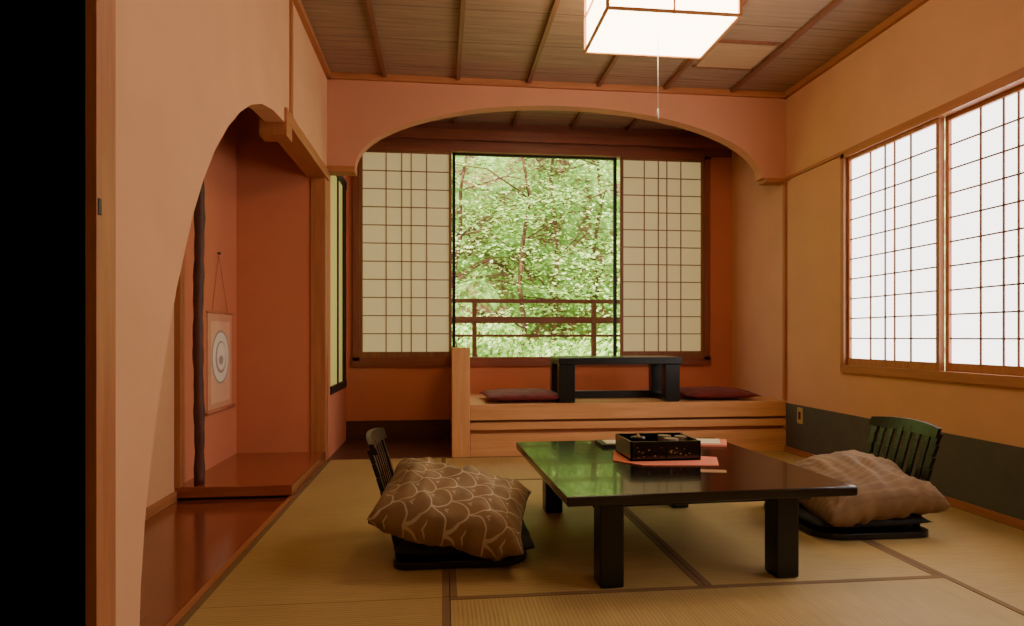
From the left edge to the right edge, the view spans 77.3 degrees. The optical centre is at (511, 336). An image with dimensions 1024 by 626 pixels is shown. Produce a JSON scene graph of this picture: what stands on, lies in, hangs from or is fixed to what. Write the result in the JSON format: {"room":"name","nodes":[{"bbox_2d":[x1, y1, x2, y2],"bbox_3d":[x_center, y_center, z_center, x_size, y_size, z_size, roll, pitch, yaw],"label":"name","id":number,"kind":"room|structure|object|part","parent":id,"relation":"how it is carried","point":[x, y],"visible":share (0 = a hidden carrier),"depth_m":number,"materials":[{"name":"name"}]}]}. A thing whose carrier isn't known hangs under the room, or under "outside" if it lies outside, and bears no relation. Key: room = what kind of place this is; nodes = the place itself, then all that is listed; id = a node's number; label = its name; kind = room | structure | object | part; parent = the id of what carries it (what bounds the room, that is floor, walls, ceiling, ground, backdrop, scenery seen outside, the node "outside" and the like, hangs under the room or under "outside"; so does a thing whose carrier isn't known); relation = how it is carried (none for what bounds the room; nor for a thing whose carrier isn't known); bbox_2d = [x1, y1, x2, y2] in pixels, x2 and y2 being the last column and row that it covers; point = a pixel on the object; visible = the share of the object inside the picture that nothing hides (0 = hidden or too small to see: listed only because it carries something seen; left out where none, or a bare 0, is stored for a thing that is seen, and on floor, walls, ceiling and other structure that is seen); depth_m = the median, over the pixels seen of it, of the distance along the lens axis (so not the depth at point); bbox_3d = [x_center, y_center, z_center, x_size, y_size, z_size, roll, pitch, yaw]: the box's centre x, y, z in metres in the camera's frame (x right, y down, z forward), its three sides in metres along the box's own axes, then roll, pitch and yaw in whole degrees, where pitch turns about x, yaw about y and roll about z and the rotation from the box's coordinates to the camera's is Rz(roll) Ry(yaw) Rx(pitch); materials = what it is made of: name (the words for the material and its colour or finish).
{"room":"traditional dwelling","nodes":[
{"label":"traditional dwelling","id":0,"kind":"room"},
{"bbox_2d":[146,308,177,507],"bbox_3d":[-1.660,-0.485,1.451,0.100,2.850,6.450,0,0,-6],"label":"wall","id":1,"kind":"structure","parent":0,"point":[161,477],"depth_m":3.37,"materials":[{"name":"paint"}]},
{"bbox_2d":[145,491,176,520],"bbox_3d":[-1.682,0.867,2.158,0.012,0.053,2.660,0,0,-6],"label":"baseboard","id":2,"kind":"structure","parent":1,"relation":"attached to","point":[158,506],"depth_m":3.28,"materials":[{"name":"brown wood"}]},
{"bbox_2d":[174,262,182,487],"bbox_3d":[-1.822,-0.544,3.498,0.030,2.729,0.045,0,0,-6],"label":"strip","id":3,"kind":"object","parent":1,"relation":"attached to","point":[178,304],"visible":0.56,"depth_m":3.48,"materials":[{"name":"brown wood"}]},
{"bbox_2d":[183,118,235,482],"bbox_3d":[-1.893,-0.545,4.036,0.006,2.730,0.960,0,0,-6],"label":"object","id":4,"kind":"structure","parent":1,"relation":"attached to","point":[220,176],"depth_m":4.09,"materials":[{"name":"paint"}]},
{"bbox_2d":[205,252,234,415],"bbox_3d":[-1.892,-0.033,4.162,0.024,1.028,0.510,0,0,-6],"label":"scroll","id":5,"kind":"object","parent":4,"relation":"attached to","point":[218,324],"visible":1,"depth_m":4.12,"materials":[{"name":"paper"}]},
{"bbox_2d":[140,495,289,625],"bbox_3d":[-1.307,0.917,1.445,0.600,0.046,6.360,0,0,-6],"label":"wooden floor","id":6,"kind":"structure","parent":0,"point":[188,541],"depth_m":2.77,"materials":[{"name":"brown wood"}]},
{"bbox_2d":[175,452,325,498],"bbox_3d":[-1.584,0.857,4.030,0.620,0.073,1.040,0,0,-6],"label":"platform","id":7,"kind":"object","parent":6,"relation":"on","point":[240,475],"visible":1,"depth_m":3.76,"materials":[{"name":"brown wood"}]},
{"bbox_2d":[192,180,205,485],"bbox_3d":[-1.736,-0.545,3.550,0.062,2.731,0.068,0,0,37],"label":"pillar","id":8,"kind":"structure","parent":7,"relation":"on","point":[199,212],"depth_m":3.53,"materials":[{"name":"brown wood"}]},
{"bbox_2d":[116,0,345,625],"bbox_3d":[-1.273,-0.485,3.582,0.100,2.850,4.000,0,0,-6],"label":"wall","id":9,"kind":"structure","parent":0,"point":[186,69],"depth_m":1.91,"materials":[{"name":"paint"}]},
{"bbox_2d":[0,0,84,625],"bbox_3d":[-0.836,-0.486,-0.089,0.018,2.843,3.208,0,0,-6],"label":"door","id":10,"kind":"structure","parent":9,"relation":"in","point":[42,42],"depth_m":1.34,"materials":[{"name":"black"}]},
{"bbox_2d":[85,0,115,625],"bbox_3d":[-1.040,-0.485,1.550,0.115,2.848,0.090,0,0,-6],"label":"trim","id":11,"kind":"structure","parent":9,"relation":"attached to","point":[100,15],"depth_m":1.53,"materials":[{"name":"brown wood"}]},
{"bbox_3d":[-1.040,-0.485,1.550,0.115,2.848,0.090,0,0,-6],"label":"door post","id":12,"kind":"part","parent":11,"relation":"part of","materials":[{"name":"brown wood"}]},
{"bbox_2d":[289,0,292,115],"bbox_3d":[-1.212,-1.559,3.500,0.022,0.699,0.045,0,0,-6],"label":"post","id":13,"kind":"object","parent":9,"relation":"attached to","point":[290,1],"depth_m":3.48,"materials":[{"name":"brown wood"}]},
{"bbox_2d":[259,107,329,180],"bbox_3d":[-1.329,-1.135,4.018,0.144,0.150,1.320,0,0,-6],"label":"trim","id":14,"kind":"structure","parent":9,"relation":"attached to","point":[288,133],"depth_m":3.77,"materials":[{"name":"brown wood"}]},
{"bbox_2d":[293,0,330,78],"bbox_3d":[-1.158,-1.887,3.116,0.035,0.044,3.050,0,0,-6],"label":"crown molding","id":15,"kind":"structure","parent":9,"relation":"attached to","point":[298,4],"depth_m":3.99,"materials":[{"name":"brown wood"}]},
{"bbox_2d":[330,176,346,394],"bbox_3d":[-1.414,-0.450,5.140,0.062,1.760,0.770,0,0,-6],"label":"window","id":16,"kind":"structure","parent":9,"relation":"in","point":[338,183],"depth_m":5.13,"materials":[{"name":"yellow paper"}]},
{"bbox_2d":[327,165,356,175],"bbox_3d":[-1.245,-1.218,4.691,0.200,0.045,0.124,0,0,-6],"label":"wooden beam","id":17,"kind":"structure","parent":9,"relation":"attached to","point":[334,170],"depth_m":4.64,"materials":[{"name":"brown wood"}]},
{"bbox_2d":[166,460,326,625],"bbox_3d":[-0.998,0.914,1.474,0.026,0.052,6.350,0,0,-6],"label":"trim tatami edge","id":18,"kind":"object","parent":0,"point":[203,590],"depth_m":2.51,"materials":[{"name":"brown wood"}]},
{"bbox_2d":[236,107,310,452],"bbox_3d":[-1.696,-0.508,4.591,0.520,2.803,0.100,0,0,-6],"label":"wall","id":19,"kind":"structure","parent":0,"point":[273,193],"depth_m":4.54,"materials":[{"name":"paint"}]},
{"bbox_2d":[310,177,327,460],"bbox_3d":[-1.390,-0.123,4.620,0.105,2.033,0.110,0,0,-6],"label":"post","id":20,"kind":"object","parent":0,"point":[318,185],"depth_m":4.57,"materials":[{"name":"brown wood"}]},
{"bbox_2d":[328,438,451,459],"bbox_3d":[0.353,0.917,5.296,3.510,0.046,0.950,0,0,-6],"label":"floor","id":21,"kind":"structure","parent":0,"point":[426,447],"depth_m":5.08,"materials":[{"name":"brown wood"}]},
{"bbox_2d":[452,347,469,456],"bbox_3d":[-0.428,0.486,5.184,0.133,0.813,0.920,0,0,-6],"label":"end panel","id":22,"kind":"object","parent":21,"relation":"on","point":[460,356],"visible":1,"depth_m":4.73,"materials":[{"name":"brown wood"}]},
{"bbox_2d":[470,394,785,456],"bbox_3d":[0.868,0.698,5.343,2.474,0.390,0.930,0,0,-6],"label":"raised platform","id":23,"kind":"object","parent":21,"relation":"on","point":[756,423],"visible":0.74,"depth_m":4.90,"materials":[{"name":"brown light natural wood"}]},
{"bbox_2d":[480,388,558,401],"bbox_3d":[0.076,0.462,5.121,0.621,0.095,0.550,0,0,-9],"label":"floor cushion","id":24,"kind":"object","parent":23,"relation":"on","point":[520,394],"visible":0.98,"depth_m":4.90,"materials":[{"name":"red fabric"}]},
{"bbox_2d":[550,356,682,402],"bbox_3d":[0.819,0.330,5.132,0.980,0.345,0.420,0,0,-6],"label":"desk","id":25,"kind":"object","parent":23,"relation":"on","point":[664,371],"visible":0.95,"depth_m":4.98,"materials":[{"name":"black paint"}]},
{"bbox_2d":[680,386,760,399],"bbox_3d":[1.655,0.462,5.315,0.600,0.092,0.554,0,0,-3],"label":"floor cushion","id":26,"kind":"object","parent":23,"relation":"on","point":[712,392],"visible":0.96,"depth_m":5.09,"materials":[{"name":"red fabric"}]},
{"bbox_2d":[346,121,731,437],"bbox_3d":[0.246,-0.485,5.812,3.610,2.850,0.100,0,0,-6],"label":"wall","id":27,"kind":"structure","parent":0,"point":[372,393],"depth_m":5.74,"materials":[{"name":"paint"}]},
{"bbox_2d":[346,419,449,439],"bbox_3d":[-0.995,0.811,5.614,0.900,0.163,0.020,0,0,-6],"label":"baseboard","id":28,"kind":"structure","parent":27,"relation":"attached to","point":[438,428],"depth_m":5.61,"materials":[{"name":"brown wood"}]},
{"bbox_2d":[352,142,710,366],"bbox_3d":[0.219,-0.720,5.784,3.250,1.960,0.110,0,0,-6],"label":"window","id":29,"kind":"structure","parent":27,"relation":"in","point":[404,193],"depth_m":5.71,"materials":[{"name":"beige paper"}]},
{"bbox_2d":[385,127,731,149],"bbox_3d":[0.304,-1.785,5.744,3.510,0.090,0.050,0,0,-6],"label":"header","id":30,"kind":"object","parent":27,"relation":"attached to","point":[414,133],"visible":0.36,"depth_m":5.73,"materials":[{"name":"brown wood"}]},
{"bbox_2d":[327,79,785,180],"bbox_3d":[0.400,-1.575,4.874,3.510,0.670,0.100,0,0,-6],"label":"arch","id":31,"kind":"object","parent":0,"point":[360,114],"depth_m":4.81,"materials":[{"name":"orange paint"}]},
{"bbox_2d":[328,72,785,98],"bbox_3d":[0.407,-1.887,4.810,3.510,0.044,0.031,0,0,-6],"label":"crown molding","id":32,"kind":"structure","parent":31,"relation":"attached to","point":[334,75],"depth_m":4.79,"materials":[{"name":"brown wood"}]},
{"bbox_2d":[301,0,912,129],"bbox_3d":[0.365,-1.960,2.103,4.390,0.100,7.500,0,0,-6],"label":"ceiling","id":33,"kind":"structure","parent":0,"point":[501,38],"depth_m":4.15,"materials":[{"name":"brown wood"}]},
{"bbox_2d":[366,0,843,132],"bbox_3d":[0.681,-1.897,2.138,2.663,0.024,7.300,0,0,-6],"label":"trim","id":34,"kind":"structure","parent":33,"relation":"attached to","point":[835,3],"depth_m":4.24,"materials":[{"name":"brown wood"}]},
{"bbox_2d":[583,0,741,118],"bbox_3d":[0.723,-1.482,3.169,0.645,0.804,0.472,0,0,-6],"label":"ceiling lamp","id":35,"kind":"object","parent":33,"relation":"hanging from","point":[680,29],"depth_m":3.11,"materials":[{"name":"white paper"}]},
{"bbox_2d":[692,39,781,70],"bbox_3d":[1.512,-1.902,4.328,0.440,0.016,0.410,0,0,-6],"label":"ceiling hatch","id":36,"kind":"object","parent":33,"relation":"in","point":[727,54],"depth_m":4.30,"materials":[{"name":"brown wood"}]},
{"bbox_2d":[759,178,786,185],"bbox_3d":[2.060,-1.225,5.058,0.170,0.030,0.124,0,0,-6],"label":"corbel","id":37,"kind":"object","parent":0,"point":[767,181],"depth_m":5.01,"materials":[{"name":"brown wood"}]},
{"bbox_2d":[732,0,1023,447],"bbox_3d":[2.502,-0.485,2.390,0.120,2.850,7.400,0,0,-6],"label":"wall","id":38,"kind":"structure","parent":0,"point":[943,51],"depth_m":4.38,"materials":[{"name":"paint"}]},
{"bbox_2d":[782,182,786,399],"bbox_3d":[2.140,-0.360,5.021,0.021,1.700,0.032,0,0,-6],"label":"trim","id":39,"kind":"structure","parent":38,"relation":"attached to","point":[784,185],"depth_m":5.01,"materials":[{"name":"brown wood"}]},
{"bbox_3d":[2.140,-0.360,5.021,0.021,1.700,0.032,0,0,-6],"label":"corner post","id":40,"kind":"part","parent":39,"relation":"part of","materials":[{"name":"brown wood"}]},
{"bbox_2d":[797,407,802,423],"bbox_3d":[2.160,0.590,4.802,0.011,0.120,0.070,0,0,-6],"label":"wall outlet","id":41,"kind":"object","parent":38,"relation":"attached to","point":[799,410],"visible":1,"depth_m":4.80,"materials":[{"name":"beige plastic"}]},
{"bbox_2d":[785,0,928,98],"bbox_3d":[2.486,-1.887,1.860,0.032,0.044,6.350,0,0,-6],"label":"crown molding","id":42,"kind":"structure","parent":38,"relation":"attached to","point":[913,5],"depth_m":4.10,"materials":[{"name":"brown wood"}]},
{"bbox_2d":[784,446,1023,529],"bbox_3d":[2.491,0.869,1.856,0.021,0.038,6.340,0,0,-6],"label":"trim","id":43,"kind":"structure","parent":38,"relation":"attached to","point":[1003,518],"depth_m":3.20,"materials":[{"name":"brown wood"}]},
{"bbox_2d":[785,67,1023,387],"bbox_3d":[2.399,-0.506,3.042,0.100,1.482,3.958,0,0,-6],"label":"window","id":44,"kind":"structure","parent":38,"relation":"in","point":[893,297],"depth_m":3.49,"materials":[{"name":"white paper"}]},
{"bbox_3d":[2.183,-1.236,4.658,0.015,0.022,0.698,0,0,-6],"label":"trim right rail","id":45,"kind":"part","parent":44,"relation":"part of","materials":[{"name":"brown wood"}]},
{"bbox_2d":[786,403,1023,519],"bbox_3d":[2.497,0.682,1.857,0.009,0.335,6.340,0,0,-6],"label":"wainscoting","id":46,"kind":"structure","parent":38,"relation":"attached to","point":[989,475],"depth_m":3.38,"materials":[{"name":"paint"}]},
{"bbox_3d":[-0.226,0.995,2.038,6.000,0.110,7.500,0,0,-6],"label":"floor","id":47,"kind":"structure","parent":0,"visible":0},
{"bbox_2d":[175,597,449,625],"bbox_3d":[-0.531,0.914,1.224,0.842,0.052,1.847,0,0,-6],"label":"mat","id":48,"kind":"object","parent":47,"relation":"on","point":[424,611],"visible":1,"depth_m":2.04,"materials":[{"name":"wicker"}]},
{"bbox_2d":[192,457,448,607],"bbox_3d":[-0.773,0.914,3.409,0.842,0.052,2.545,0,0,-6],"label":"mat","id":49,"kind":"object","parent":47,"relation":"on","point":[321,547],"visible":0.57,"depth_m":2.56,"materials":[{"name":"wicker"}]},
{"bbox_2d":[445,456,542,479],"bbox_3d":[0.455,0.914,4.426,1.817,0.052,0.795,0,0,-6],"label":"mat","id":50,"kind":"object","parent":47,"relation":"on","point":[511,467],"visible":0.1,"depth_m":4.43,"materials":[{"name":"wicker"}]},
{"bbox_2d":[449,480,703,596],"bbox_3d":[0.143,0.914,3.110,0.907,0.052,1.747,0,0,-6],"label":"mat","id":51,"kind":"object","parent":47,"relation":"on","point":[561,559],"visible":0.31,"depth_m":2.50,"materials":[{"name":"wicker"}]},
{"bbox_2d":[366,428,534,569],"bbox_3d":[-0.276,0.644,2.747,0.679,0.485,0.608,0,0,-6],"label":"chair","id":52,"kind":"object","parent":51,"relation":"on","point":[408,555],"visible":0.34,"depth_m":2.49,"materials":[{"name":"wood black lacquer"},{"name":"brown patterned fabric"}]},
{"bbox_3d":[-0.581,0.431,2.712,0.064,0.058,0.456,0,0,-6],"label":"rail","id":53,"kind":"part","parent":52,"relation":"part of","materials":[{"name":"black paint"}]},
{"bbox_2d":[367,457,530,561],"bbox_3d":[-0.227,0.683,2.591,0.611,0.341,0.461,0,0,2],"label":"patterned pillow","id":54,"kind":"object","parent":52,"relation":"on","point":[468,509],"visible":1,"depth_m":2.41,"materials":[{"name":"fabric"}]},
{"bbox_3d":[-0.225,0.874,2.752,0.530,0.027,0.600,0,0,-6],"label":"seat","id":55,"kind":"part","parent":52,"relation":"part of","materials":[{"name":"black paint"}]},
{"bbox_2d":[516,437,856,587],"bbox_3d":[0.650,0.720,2.864,1.100,0.336,1.170,0,0,-8],"label":"dining table","id":56,"kind":"object","parent":51,"relation":"on","point":[573,473],"visible":0.83,"depth_m":2.38,"materials":[{"name":"black paint"}]},
{"bbox_2d":[595,439,614,447],"bbox_3d":[0.552,0.543,3.281,0.220,0.016,0.160,0,0,-6],"label":"folder","id":57,"kind":"object","parent":56,"relation":"on","point":[603,443],"visible":0.36,"depth_m":3.25,"materials":[{"name":"beige paper"}]},
{"bbox_2d":[613,450,718,465],"bbox_3d":[0.667,0.549,2.861,0.496,0.003,0.305,0,0,21],"label":"paper sheet","id":58,"kind":"object","parent":56,"relation":"on","point":[705,460],"visible":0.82,"depth_m":2.79,"materials":[{"name":"paper"}]},
{"bbox_2d":[615,432,700,460],"bbox_3d":[0.669,0.497,2.956,0.322,0.100,0.251,0,0,-6],"label":"box","id":59,"kind":"object","parent":58,"relation":"on","point":[676,445],"visible":1,"depth_m":2.84,"materials":[{"name":"black wood"}]},
{"bbox_2d":[695,438,726,446],"bbox_3d":[0.942,0.544,3.304,0.369,0.014,0.196,0,0,5],"label":"magazine stack","id":60,"kind":"object","parent":56,"relation":"on","point":[704,442],"visible":0.36,"depth_m":3.26,"materials":[{"name":"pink paper"}]},
{"bbox_2d":[700,469,726,472],"bbox_3d":[0.826,0.550,2.622,0.109,0.002,0.058,0,0,8],"label":"note card","id":61,"kind":"object","parent":56,"relation":"on","point":[701,470],"visible":1,"depth_m":2.61,"materials":[{"name":"paper"}]},
{"bbox_2d":[450,575,1023,625],"bbox_3d":[0.739,0.914,1.868,1.817,0.052,0.847,0,0,-6],"label":"mat","id":62,"kind":"object","parent":47,"relation":"on","point":[930,600],"visible":1,"depth_m":2.12,"materials":[{"name":"wicker"}]},
{"bbox_2d":[624,501,937,584],"bbox_3d":[1.048,0.914,3.210,0.907,0.052,1.747,0,0,-6],"label":"mat","id":63,"kind":"object","parent":47,"relation":"on","point":[718,543],"visible":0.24,"depth_m":2.68,"materials":[{"name":"wicker"}]},
{"bbox_2d":[754,450,965,511],"bbox_3d":[1.827,0.914,4.100,0.832,0.052,1.745,0,0,-6],"label":"mat","id":64,"kind":"object","parent":47,"relation":"on","point":[785,456],"visible":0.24,"depth_m":4.76,"materials":[{"name":"wicker"}]},
{"bbox_2d":[867,511,1023,615],"bbox_3d":[2.019,0.914,2.362,0.832,0.052,1.747,0,0,-6],"label":"mat","id":65,"kind":"object","parent":47,"relation":"on","point":[982,555],"visible":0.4,"depth_m":2.63,"materials":[{"name":"wicker"}]},
{"bbox_2d":[764,416,942,539],"bbox_3d":[1.629,0.644,3.108,0.679,0.485,0.608,0,0,-6],"label":"chair","id":66,"kind":"object","parent":65,"relation":"on","point":[908,527],"visible":0.43,"depth_m":2.93,"materials":[{"name":"black paint"}]},
{"bbox_3d":[1.577,0.874,3.103,0.530,0.027,0.600,0,0,-6],"label":"seat","id":67,"kind":"part","parent":66,"relation":"part of","materials":[{"name":"black paint"}]},
{"bbox_2d":[792,450,950,527],"bbox_3d":[1.613,0.699,3.002,0.607,0.283,0.467,0,0,-10],"label":"pillow","id":68,"kind":"object","parent":66,"relation":"on","point":[884,491],"visible":0.84,"depth_m":2.82,"materials":[{"name":"fabric"}]},
{"bbox_3d":[1.934,0.431,3.142,0.064,0.058,0.456,0,0,-6],"label":"rail","id":69,"kind":"part","parent":66,"relation":"part of","materials":[{"name":"black paint"}]},
{"label":"outside","id":70,"kind":"structure","parent":0,"visible":0},
{"bbox_2d":[455,121,944,369],"bbox_3d":[0.802,-2.111,10.913,22.000,11.562,7.249,0,0,-6],"label":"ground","id":71,"kind":"structure","parent":70,"point":[466,290],"depth_m":10.87,"materials":[{"name":"green plant"}]},
{"bbox_2d":[455,156,619,356],"bbox_3d":[0.549,-1.828,9.642,11.920,7.622,4.696,0,0,-6],"label":"trees","id":72,"kind":"object","parent":71,"relation":"on","point":[518,348],"visible":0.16,"depth_m":9.51,"materials":[{"name":"green plant"}]},
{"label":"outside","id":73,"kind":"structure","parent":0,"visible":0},
{"bbox_2d":[455,299,619,356],"bbox_3d":[0.695,0.052,6.325,7.777,0.875,0.780,0,0,-6],"label":"balcony railing","id":74,"kind":"object","parent":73,"point":[474,319],"visible":0.2,"depth_m":6.51,"materials":[{"name":"brown wood"}]}
]}

